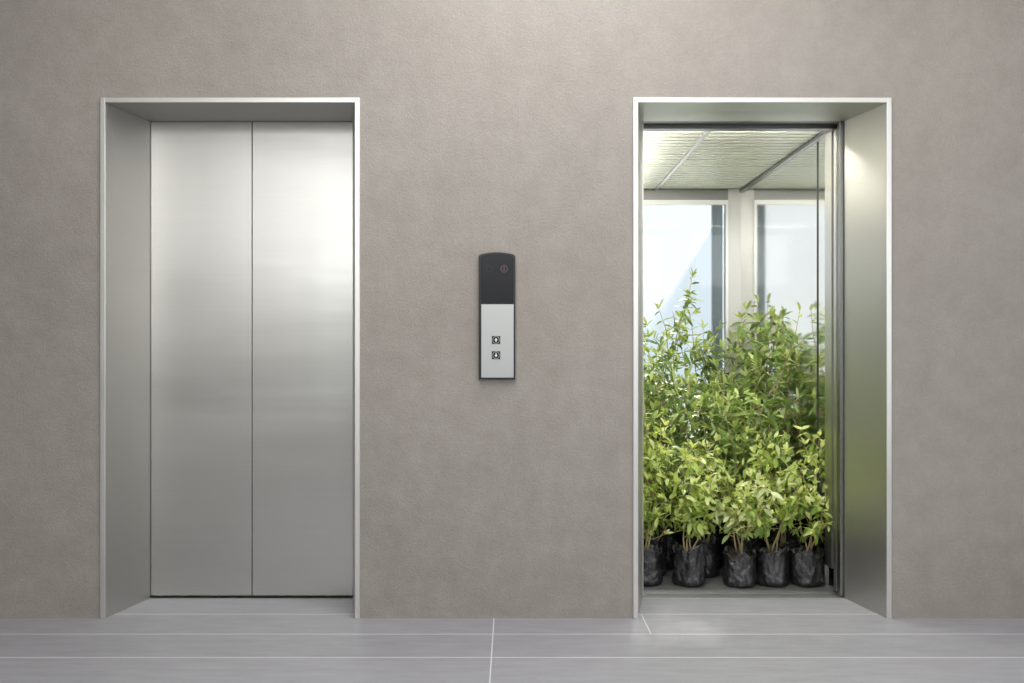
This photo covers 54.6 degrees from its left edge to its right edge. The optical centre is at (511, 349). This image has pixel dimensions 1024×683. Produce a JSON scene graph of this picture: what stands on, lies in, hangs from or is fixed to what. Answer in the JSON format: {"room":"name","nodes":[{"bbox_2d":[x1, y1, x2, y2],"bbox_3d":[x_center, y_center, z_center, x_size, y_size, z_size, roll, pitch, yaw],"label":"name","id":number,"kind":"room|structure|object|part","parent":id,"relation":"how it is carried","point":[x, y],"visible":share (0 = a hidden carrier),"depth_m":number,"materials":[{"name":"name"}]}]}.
{"room":"elevator lobby","nodes":[
{"label":"elevator lobby","id":0,"kind":"room"},
{"bbox_2d":[0,0,1023,617],"bbox_3d":[0.000,-0.716,4.368,7.200,3.700,0.336,0,0,0],"label":"wall","id":1,"kind":"structure","parent":0,"point":[487,126],"depth_m":4.20,"materials":[{"name":"beige paint"}]},
{"bbox_2d":[100,98,359,618],"bbox_3d":[-1.191,0.034,4.364,1.096,2.200,0.345,0,0,0],"label":"door frame","id":2,"kind":"structure","parent":1,"relation":"attached to","point":[124,122],"depth_m":4.31,"materials":[{"name":"metal"}]},
{"bbox_2d":[150,595,352,597],"bbox_3d":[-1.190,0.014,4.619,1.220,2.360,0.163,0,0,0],"label":"sill","id":3,"kind":"structure","parent":1,"relation":"attached to","point":[151,596],"depth_m":4.58,"materials":[{"name":"metal"}]},
{"bbox_2d":[150,121,251,594],"bbox_3d":[-1.456,0.009,4.565,0.528,2.230,0.040,0,0,0],"label":"panel","id":4,"kind":"object","parent":3,"relation":"attached to","point":[201,171],"visible":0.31,"depth_m":4.54,"materials":[{"name":"metal"}]},
{"bbox_2d":[252,121,352,594],"bbox_3d":[-0.924,0.009,4.565,0.528,2.230,0.040,0,0,0],"label":"panel","id":5,"kind":"object","parent":3,"relation":"attached to","point":[302,171],"visible":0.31,"depth_m":4.54,"materials":[{"name":"metal"}]},
{"bbox_2d":[479,252,514,378],"bbox_3d":[-0.063,-0.144,4.184,0.154,0.534,0.032,0,0,0],"label":"panel","id":6,"kind":"object","parent":1,"relation":"attached to","point":[496,269],"visible":1,"depth_m":4.17,"materials":[{"name":"silver plastic"}]},
{"bbox_2d":[643,121,843,597],"bbox_3d":[1.055,0.024,5.619,1.450,2.380,2.163,0,0,0],"label":"elevator car","id":7,"kind":"object","parent":1,"relation":"attached to","point":[779,185],"visible":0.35,"depth_m":5.18,"materials":[{"name":"silver metal"}]},
{"bbox_2d":[643,430,672,482],"bbox_3d":[0.609,0.756,5.036,0.423,0.755,0.414,0,0,0],"label":"seedling","id":8,"kind":"object","parent":7,"relation":"on","point":[647,436],"visible":0.02,"depth_m":4.97,"materials":[{"name":"plant"}]},
{"bbox_2d":[643,329,672,439],"bbox_3d":[0.690,0.330,5.973,0.579,1.606,0.679,0,0,0],"label":"potted shrub","id":9,"kind":"object","parent":7,"relation":"on","point":[668,331],"visible":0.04,"depth_m":5.74,"materials":[{"name":"green plant"}]},
{"bbox_2d":[643,445,677,586],"bbox_3d":[0.654,0.791,4.866,0.308,0.684,0.352,0,0,0],"label":"seedling","id":10,"kind":"object","parent":7,"relation":"on","point":[652,576],"visible":0.62,"depth_m":4.81,"materials":[{"name":"plant"}]},
{"bbox_2d":[643,401,679,500],"bbox_3d":[0.619,0.651,5.147,0.432,0.964,0.547,0,0,0],"label":"potted shrub","id":11,"kind":"object","parent":7,"relation":"on","point":[654,414],"visible":0.03,"depth_m":4.99,"materials":[{"name":"green plant"}]},
{"bbox_2d":[643,316,694,495],"bbox_3d":[0.794,0.325,6.095,0.708,1.615,0.833,0,0,0],"label":"potted shrub","id":12,"kind":"object","parent":7,"relation":"on","point":[645,320],"visible":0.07,"depth_m":6.10,"materials":[{"name":"green plant"}]},
{"bbox_2d":[643,344,700,544],"bbox_3d":[0.823,0.547,5.489,0.449,1.172,0.590,0,0,0],"label":"potted shrub","id":13,"kind":"object","parent":7,"relation":"on","point":[664,411],"visible":0.3,"depth_m":5.43,"materials":[{"name":"green plant"}]},
{"bbox_2d":[644,403,710,569],"bbox_3d":[0.847,0.710,5.228,0.418,0.845,0.531,0,0,18],"label":"potted shrub","id":14,"kind":"object","parent":7,"relation":"on","point":[671,538],"visible":0.34,"depth_m":5.11,"materials":[{"name":"green plant"}]},
{"bbox_2d":[643,298,713,523],"bbox_3d":[0.763,0.418,5.744,0.545,1.430,0.750,0,0,-23],"label":"potted shrub","id":15,"kind":"object","parent":7,"relation":"on","point":[652,405],"visible":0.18,"depth_m":5.64,"materials":[{"name":"green plant"}]},
{"bbox_2d":[643,417,719,575],"bbox_3d":[0.785,0.734,5.035,0.606,0.798,0.411,0,0,-39],"label":"seedling","id":16,"kind":"object","parent":7,"relation":"on","point":[662,543],"visible":0.4,"depth_m":4.99,"materials":[{"name":"plant"}]},
{"bbox_2d":[656,440,721,587],"bbox_3d":[0.902,0.792,4.867,0.296,0.683,0.459,0,0,27],"label":"seedling","id":17,"kind":"object","parent":7,"relation":"on","point":[689,568],"visible":1,"depth_m":4.76,"materials":[{"name":"plant"}]},
{"bbox_2d":[643,330,735,540],"bbox_3d":[1.044,0.501,5.827,0.785,1.263,1.050,0,0,0],"label":"potted shrub","id":18,"kind":"object","parent":7,"relation":"on","point":[731,335],"visible":0.15,"depth_m":5.53,"materials":[{"name":"green plant"}]},
{"bbox_2d":[643,372,735,457],"bbox_3d":[0.818,0.568,5.455,0.833,1.130,0.517,0,0,0],"label":"potted shrub","id":19,"kind":"object","parent":7,"relation":"on","point":[707,395],"visible":0.07,"depth_m":5.47,"materials":[{"name":"green plant"}]},
{"bbox_3d":[0.956,0.009,6.581,1.132,2.250,0.137,0,0,0],"label":"frame","id":20,"kind":"part","parent":7,"relation":"part of","materials":[{"name":"metal"}]},
{"bbox_2d":[643,440,774,577],"bbox_3d":[0.992,0.793,5.041,0.664,0.679,0.336,0,0,0],"label":"seedling","id":21,"kind":"object","parent":7,"relation":"on","point":[712,561],"visible":0.44,"depth_m":4.97,"materials":[{"name":"plant"}]},
{"bbox_2d":[643,268,775,506],"bbox_3d":[1.082,0.313,5.974,0.780,1.640,0.982,0,0,-20],"label":"potted shrub","id":22,"kind":"object","parent":7,"relation":"on","point":[674,359],"visible":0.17,"depth_m":6.00,"materials":[{"name":"green plant"}]},
{"bbox_2d":[649,331,788,550],"bbox_3d":[1.164,0.512,5.526,0.575,1.242,0.612,0,0,-30],"label":"potted shrub","id":23,"kind":"object","parent":7,"relation":"on","point":[710,415],"visible":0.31,"depth_m":5.46,"materials":[{"name":"green plant"}]},
{"bbox_2d":[664,305,774,498],"bbox_3d":[1.213,0.429,6.071,0.591,1.408,0.864,0,0,0],"label":"potted shrub","id":24,"kind":"object","parent":7,"relation":"on","point":[696,419],"visible":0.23,"depth_m":6.19,"materials":[{"name":"green plant"}]},
{"bbox_2d":[681,293,768,497],"bbox_3d":[1.244,0.391,6.094,0.541,1.484,0.822,0,0,0],"label":"potted shrub","id":25,"kind":"object","parent":7,"relation":"on","point":[709,332],"visible":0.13,"depth_m":6.12,"materials":[{"name":"green plant"}]},
{"bbox_2d":[675,316,775,492],"bbox_3d":[1.257,0.450,6.088,0.534,1.366,0.841,0,0,0],"label":"potted shrub","id":26,"kind":"object","parent":7,"relation":"on","point":[763,348],"visible":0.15,"depth_m":6.20,"materials":[{"name":"green plant"}]},
{"bbox_2d":[670,393,784,567],"bbox_3d":[1.104,0.678,5.212,0.585,0.910,0.495,0,0,0],"label":"potted shrub","id":27,"kind":"object","parent":7,"relation":"on","point":[771,421],"visible":0.3,"depth_m":5.18,"materials":[{"name":"green plant"}]},
{"bbox_2d":[689,301,769,525],"bbox_3d":[1.250,0.427,5.678,0.506,1.413,0.492,0,0,0],"label":"potted shrub","id":28,"kind":"object","parent":7,"relation":"on","point":[740,330],"visible":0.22,"depth_m":5.64,"materials":[{"name":"green plant"}]},
{"bbox_2d":[691,410,784,564],"bbox_3d":[1.127,0.718,5.035,0.478,0.830,0.532,0,0,0],"label":"seedling","id":29,"kind":"object","parent":7,"relation":"on","point":[748,546],"visible":0.52,"depth_m":4.95,"materials":[{"name":"plant"}]},
{"bbox_2d":[699,459,783,587],"bbox_3d":[1.103,0.836,4.805,0.255,0.593,0.523,0,0,-32],"label":"seedling","id":30,"kind":"object","parent":7,"relation":"on","point":[739,569],"visible":0.91,"depth_m":4.74,"materials":[{"name":"plant"}]},
{"bbox_2d":[701,377,787,548],"bbox_3d":[1.226,0.633,5.154,0.462,1.000,0.498,0,0,40],"label":"potted shrub","id":31,"kind":"object","parent":7,"relation":"on","point":[761,542],"visible":0.41,"depth_m":5.12,"materials":[{"name":"green plant"}]},
{"bbox_2d":[703,325,793,499],"bbox_3d":[1.337,0.486,5.868,0.378,1.294,1.186,0,0,0],"label":"potted shrub","id":32,"kind":"object","parent":7,"relation":"on","point":[754,356],"visible":0.1,"depth_m":5.55,"materials":[{"name":"green plant"}]},
{"bbox_2d":[721,301,804,525],"bbox_3d":[1.337,0.441,5.410,0.366,1.385,0.791,0,0,0],"label":"potted shrub","id":33,"kind":"object","parent":7,"relation":"on","point":[793,337],"visible":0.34,"depth_m":5.31,"materials":[{"name":"green plant"}]},
{"bbox_2d":[737,359,798,541],"bbox_3d":[1.320,0.588,5.292,0.380,1.089,0.720,0,0,0],"label":"potted shrub","id":34,"kind":"object","parent":7,"relation":"on","point":[789,536],"visible":0.27,"depth_m":5.11,"materials":[{"name":"green plant"}]},
{"bbox_2d":[732,439,824,586],"bbox_3d":[1.262,0.777,4.751,0.485,0.711,0.444,0,0,0],"label":"seedling","id":35,"kind":"object","parent":7,"relation":"on","point":[772,567],"visible":0.95,"depth_m":4.74,"materials":[{"name":"plant"}]},
{"bbox_2d":[747,432,811,565],"bbox_3d":[1.363,0.779,5.086,0.326,0.707,0.573,0,0,11],"label":"seedling","id":36,"kind":"object","parent":7,"relation":"on","point":[795,542],"visible":0.39,"depth_m":4.97,"materials":[{"name":"plant"}]},
{"bbox_2d":[775,425,832,586],"bbox_3d":[1.402,0.754,4.846,0.215,0.758,0.522,0,0,0],"label":"seedling","id":37,"kind":"object","parent":7,"relation":"on","point":[806,566],"visible":0.84,"depth_m":4.75,"materials":[{"name":"plant"}]},
{"bbox_2d":[633,98,891,618],"bbox_3d":[1.057,0.034,4.364,1.091,2.200,0.345,0,0,0],"label":"door frame","id":38,"kind":"structure","parent":1,"relation":"attached to","point":[867,121],"depth_m":4.32,"materials":[{"name":"silver metal"}]},
{"bbox_2d":[0,598,1023,682],"bbox_3d":[0.000,1.194,0.668,7.500,0.120,7.736,0,0,0],"label":"floor","id":39,"kind":"structure","parent":0,"point":[152,640],"depth_m":3.84,"materials":[{"name":"grey tile"}]},
{"label":"outside","id":40,"kind":"structure","parent":0,"visible":0},
{"bbox_2d":[647,381,709,485],"bbox_3d":[0.000,4.234,135.650,240.000,0.200,257.100,0,0,0],"label":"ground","id":41,"kind":"structure","parent":40,"point":[647,381],"depth_m":64.14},
{"bbox_2d":[643,212,723,380],"bbox_3d":[54.000,-9.699,149.200,128.000,28.066,30.000,0,0,0],"label":"sky","id":42,"kind":"structure","parent":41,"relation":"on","point":[701,259],"depth_m":142.10,"materials":[{"name":"white"}]}
]}

